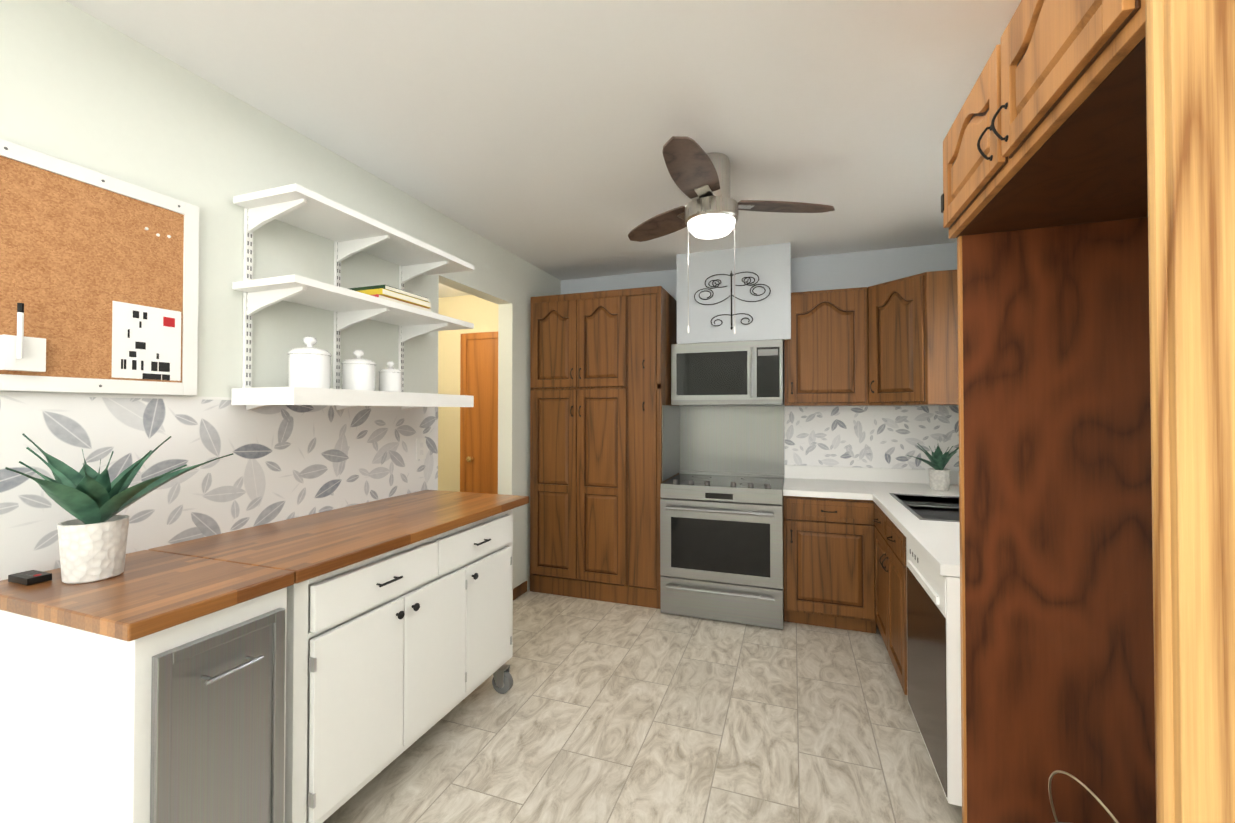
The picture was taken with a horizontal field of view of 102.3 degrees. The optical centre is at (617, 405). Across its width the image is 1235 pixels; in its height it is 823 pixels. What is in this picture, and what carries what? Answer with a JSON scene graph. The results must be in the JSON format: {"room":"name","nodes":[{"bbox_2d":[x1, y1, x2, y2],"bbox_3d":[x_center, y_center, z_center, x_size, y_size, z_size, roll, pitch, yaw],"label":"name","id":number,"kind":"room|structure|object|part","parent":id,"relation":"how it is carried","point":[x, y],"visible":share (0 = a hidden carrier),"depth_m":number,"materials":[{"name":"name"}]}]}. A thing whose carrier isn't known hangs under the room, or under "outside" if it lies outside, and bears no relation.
{"room":"kitchen","nodes":[
{"label":"kitchen","id":0,"kind":"room"},
{"bbox_2d":[0,0,560,589],"bbox_3d":[-1.591,0.127,1.514,0.120,2.550,6.400,0,-1,19],"label":"wall","id":1,"kind":"structure","parent":0,"point":[78,86],"depth_m":1.84,"materials":[{"name":"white paint"}]},
{"bbox_2d":[0,139,198,395],"bbox_3d":[-1.514,-0.360,1.463,0.056,0.648,0.505,0,-1,19],"label":"bulletin board","id":2,"kind":"object","parent":1,"relation":"attached to","point":[82,248],"visible":1,"depth_m":1.43,"materials":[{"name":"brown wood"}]},
{"bbox_2d":[112,301,180,380],"bbox_3d":[-1.484,-0.197,1.573,0.005,0.230,0.176,0,-1,19],"label":"paper","id":3,"kind":"object","parent":2,"relation":"attached to","point":[146,342],"visible":1,"depth_m":1.56,"materials":[{"name":"paper"}]},
{"bbox_2d":[0,391,437,580],"bbox_3d":[-1.420,0.233,1.811,0.005,0.525,2.278,0,-1,19],"label":"backsplash","id":4,"kind":"structure","parent":1,"relation":"attached to","point":[283,462],"depth_m":1.73,"materials":[{"name":"tile"}]},
{"bbox_2d":[416,438,425,459],"bbox_3d":[-1.085,0.240,2.749,0.007,0.115,0.070,0,-1,19],"label":"outlet","id":5,"kind":"object","parent":4,"relation":"attached to","point":[420,448],"visible":1,"depth_m":2.74,"materials":[{"name":"white paint"}]},
{"bbox_2d":[231,183,473,410],"bbox_3d":[-1.096,-0.383,2.247,0.328,0.812,1.020,0,-1,19],"label":"shelf unit","id":6,"kind":"object","parent":1,"relation":"attached to","point":[349,232],"visible":0.96,"depth_m":2.02,"materials":[{"name":"wood"}]},
{"bbox_2d":[288,336,331,388],"bbox_3d":[-1.192,-0.164,1.928,0.146,0.205,0.146,0,-1,19],"label":"canister","id":7,"kind":"object","parent":6,"relation":"on","point":[309,365],"visible":0.92,"depth_m":1.87,"materials":[{"name":"white ceramic"}]},
{"bbox_2d":[341,350,375,390],"bbox_3d":[-1.116,-0.149,2.145,0.133,0.180,0.133,0,-1,19],"label":"canister","id":8,"kind":"object","parent":6,"relation":"on","point":[358,372],"visible":0.9,"depth_m":2.09,"materials":[{"name":"white ceramic"}]},
{"bbox_2d":[348,285,430,311],"bbox_3d":[-1.058,-0.479,2.289,0.237,0.071,0.322,0,-1,19],"label":"books","id":9,"kind":"object","parent":6,"relation":"on","point":[390,293],"visible":0.52,"depth_m":2.19,"materials":[{"name":"paper"}]},
{"bbox_2d":[379,362,401,391],"bbox_3d":[-1.056,-0.130,2.314,0.100,0.147,0.100,0,-1,19],"label":"canister","id":10,"kind":"object","parent":6,"relation":"on","point":[390,378],"visible":0.92,"depth_m":2.28,"materials":[{"name":"white ceramic"}]},
{"bbox_2d":[513,581,526,599],"bbox_3d":[-1.646,1.357,1.145,0.012,0.080,5.697,0,-1,19],"label":"baseboard","id":11,"kind":"structure","parent":1,"relation":"attached to","point":[519,590],"depth_m":3.73,"materials":[{"name":"brown wood"}]},
{"bbox_2d":[439,283,470,297],"bbox_3d":[-1.681,-1.035,3.787,1.550,0.050,1.800,0,-1,19],"label":"ceiling","id":12,"kind":"structure","parent":0,"point":[446,291],"depth_m":4.42,"materials":[{"name":"paint"}]},
{"bbox_2d":[438,295,497,491],"bbox_3d":[-1.352,0.220,4.556,1.450,2.440,0.100,0,-1,19],"label":"wall","id":13,"kind":"structure","parent":0,"point":[481,314],"depth_m":4.56,"materials":[{"name":"paint"}]},
{"bbox_2d":[460,331,497,493],"bbox_3d":[-1.048,0.392,4.348,0.820,2.090,0.086,0,-1,19],"label":"door","id":14,"kind":"structure","parent":13,"relation":"attached to","point":[479,419],"depth_m":4.45,"materials":[{"name":"brown wood"}]},
{"bbox_2d":[65,0,1020,280],"bbox_3d":[-0.132,-1.180,0.963,3.250,0.050,6.500,0,-1,19],"label":"ceiling","id":15,"kind":"structure","parent":0,"point":[539,134],"depth_m":1.85,"materials":[{"name":"paint"}]},
{"bbox_2d":[628,136,834,333],"bbox_3d":[0.415,-0.734,2.192,1.055,0.809,0.968,0,-1,19],"label":"ceiling fan","id":16,"kind":"object","parent":15,"relation":"hanging from","point":[700,176],"visible":1,"depth_m":2.24,"materials":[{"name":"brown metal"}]},
{"bbox_2d":[323,589,961,822],"bbox_3d":[-0.796,1.425,1.377,4.800,0.050,6.900,0,-1,19],"label":"floor","id":17,"kind":"structure","parent":0,"point":[603,712],"depth_m":2.12,"materials":[{"name":"tile"}]},
{"bbox_2d":[0,550,294,822],"bbox_3d":[-1.241,0.927,1.292,0.674,0.945,0.364,0,-1,19],"label":"counter","id":18,"kind":"object","parent":17,"relation":"on","point":[185,722],"depth_m":1.17,"materials":[{"name":"white paint"}]},
{"bbox_2d":[8,570,51,585],"bbox_3d":[-1.517,0.444,1.285,0.090,0.019,0.045,0,-1,19],"label":"remote","id":19,"kind":"object","parent":18,"relation":"on","point":[30,577],"visible":1,"depth_m":1.27,"materials":[{"name":"plastic"}]},
{"bbox_2d":[5,433,232,583],"bbox_3d":[-1.345,0.264,1.358,0.380,0.380,0.537,0,-1,19],"label":"agave plant","id":20,"kind":"object","parent":18,"relation":"on","point":[92,538],"visible":1,"depth_m":1.28,"materials":[{"name":"green plant"}]},
{"bbox_3d":[-1.252,0.473,1.302,0.651,0.037,0.364,0,-1,19],"label":"trash cabinet top","id":21,"kind":"part","parent":18,"relation":"part of","materials":[{"name":"brown wood"}]},
{"bbox_2d":[285,509,512,822],"bbox_3d":[-0.965,0.955,2.041,0.614,0.906,1.170,0,-1,19],"label":"rolling cart","id":22,"kind":"object","parent":17,"relation":"on","point":[392,655],"visible":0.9,"depth_m":1.70,"materials":[{"name":"white paint"}]},
{"bbox_2d":[148,490,528,583],"bbox_3d":[-0.977,0.482,2.081,0.651,0.037,1.284,0,-1,19],"label":"countertop","id":23,"kind":"structure","parent":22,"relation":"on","point":[306,547],"depth_m":1.80,"materials":[{"name":"brown wood"}]},
{"bbox_2d":[530,286,678,608],"bbox_3d":[-0.093,0.297,3.924,1.040,2.270,0.648,0,-1,19],"label":"pantry cabinet","id":24,"kind":"object","parent":17,"relation":"on","point":[600,378],"visible":1,"depth_m":3.64,"materials":[{"name":"brown wood"}]},
{"bbox_2d":[660,470,783,628],"bbox_3d":[0.770,0.972,3.558,0.793,0.911,0.736,0,-1,19],"label":"range","id":25,"kind":"object","parent":17,"relation":"on","point":[721,546],"visible":1,"depth_m":3.27,"materials":[{"name":"silver metal"}]},
{"bbox_2d":[783,496,875,633],"bbox_3d":[1.419,1.004,3.380,0.544,0.842,0.651,0,-1,19],"label":"base cabinet","id":26,"kind":"object","parent":17,"relation":"on","point":[829,560],"visible":0.96,"depth_m":3.12,"materials":[{"name":"brown wood"}]},
{"bbox_2d":[873,503,899,530],"bbox_3d":[1.962,1.002,3.198,0.597,0.842,0.633,0,-1,19],"label":"base cabinet","id":27,"kind":"object","parent":17,"relation":"on","point":[882,522],"depth_m":2.75,"materials":[{"name":"brown wood"}]},
{"bbox_2d":[783,465,959,576],"bbox_3d":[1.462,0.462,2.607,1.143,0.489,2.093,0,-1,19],"label":"countertop","id":28,"kind":"structure","parent":27,"relation":"on","point":[922,516],"depth_m":3.00,"materials":[{"name":"white laminate"}]},
{"bbox_2d":[907,443,958,490],"bbox_3d":[2.027,0.381,3.189,0.362,0.319,0.330,0,-1,19],"label":"potted plant","id":29,"kind":"object","parent":28,"relation":"on","point":[939,477],"visible":0.94,"depth_m":3.15,"materials":[{"name":"green plant"}]},
{"bbox_2d":[874,527,906,694],"bbox_3d":[1.726,1.085,2.556,0.617,0.660,0.827,0,-1,19],"label":"base cabinet","id":30,"kind":"object","parent":17,"relation":"on","point":[890,585],"depth_m":2.47,"materials":[{"name":"brown wood"}]},
{"bbox_2d":[906,538,961,805],"bbox_3d":[1.463,0.985,1.817,0.621,0.842,0.615,0,-1,19],"label":"dishwasher","id":31,"kind":"object","parent":17,"relation":"on","point":[933,655],"visible":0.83,"depth_m":1.74,"materials":[{"name":"white paint"}]},
{"bbox_2d":[957,217,1155,822],"bbox_3d":[1.378,0.427,1.510,0.573,1.950,0.024,0,-1,19],"label":"panel","id":32,"kind":"object","parent":17,"relation":"on","point":[1056,590],"visible":0.73,"depth_m":1.51,"materials":[{"name":"brown wood"}]},
{"bbox_2d":[1048,770,1118,822],"bbox_3d":[1.169,1.138,1.165,0.292,0.517,0.292,0,-1,19],"label":"cable","id":33,"kind":"object","parent":17,"relation":"on","point":[1084,786],"visible":1,"depth_m":1.21,"materials":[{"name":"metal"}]},
{"bbox_2d":[1145,0,1234,822],"bbox_3d":[1.035,0.240,0.589,0.607,2.300,0.047,0,-1,19],"label":"door frame","id":34,"kind":"structure","parent":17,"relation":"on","point":[1190,77],"depth_m":0.66,"materials":[{"name":"beige wood"}]},
{"bbox_2d":[677,242,790,345],"bbox_3d":[0.880,-0.788,3.740,0.800,0.665,0.380,0,-1,19],"label":"cover","id":35,"kind":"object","parent":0,"point":[770,267],"depth_m":3.55,"materials":[{"name":"grey paint"}]},
{"bbox_2d":[694,271,770,329],"bbox_3d":[0.814,-0.750,3.552,0.536,0.425,0.022,0,-1,19],"label":"art","id":36,"kind":"object","parent":35,"relation":"attached to","point":[716,286],"visible":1,"depth_m":3.55,"materials":[{"name":"black metal"}]},
{"bbox_2d":[561,242,958,477],"bbox_3d":[0.988,0.157,3.945,3.130,2.550,0.100,0,-1,19],"label":"wall","id":37,"kind":"structure","parent":0,"point":[867,269],"depth_m":3.68,"materials":[{"name":"grey paint"}]},
{"bbox_2d":[662,405,783,480],"bbox_3d":[0.793,0.270,3.651,0.809,0.538,0.579,0,-1,19],"label":"backsplash","id":38,"kind":"structure","parent":37,"relation":"attached to","point":[742,439],"depth_m":3.90,"materials":[{"name":"silver metal"}]},
{"bbox_2d":[671,339,783,405],"bbox_3d":[0.825,-0.228,3.720,0.785,0.450,0.427,0,-1,19],"label":"microwave","id":39,"kind":"object","parent":37,"relation":"attached to","point":[735,373],"visible":1,"depth_m":3.55,"materials":[{"name":"silver metal"}]},
{"bbox_2d":[784,287,867,405],"bbox_3d":[1.464,-0.393,3.530,0.528,0.790,0.372,0,-1,19],"label":"upper cabinet","id":40,"kind":"object","parent":37,"relation":"attached to","point":[826,354],"visible":0.85,"depth_m":3.38,"materials":[{"name":"brown wood"}]},
{"bbox_2d":[784,406,958,470],"bbox_3d":[1.812,0.231,3.599,1.144,0.445,0.003,0,-1,19],"label":"backsplash","id":41,"kind":"structure","parent":37,"relation":"attached to","point":[890,437],"depth_m":3.59,"materials":[{"name":"tile"}]},
{"bbox_2d":[865,269,958,405],"bbox_3d":[1.963,-0.397,3.233,0.607,0.790,0.601,0,-1,19],"label":"upper cabinet","id":42,"kind":"object","parent":37,"relation":"attached to","point":[913,340],"visible":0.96,"depth_m":3.01,"materials":[{"name":"brown wood"}]},
{"bbox_3d":[1.354,0.113,0.424,0.100,2.550,6.300,0,-1,19],"label":"wall","id":43,"kind":"structure","parent":0,"visible":0},
{"bbox_2d":[941,0,1147,238],"bbox_3d":[1.185,-0.716,1.089,0.648,0.324,0.970,0,-1,19],"label":"upper cabinet","id":44,"kind":"object","parent":43,"relation":"attached to","point":[1048,128],"visible":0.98,"depth_m":1.11,"materials":[{"name":"brown wood"}]}
]}

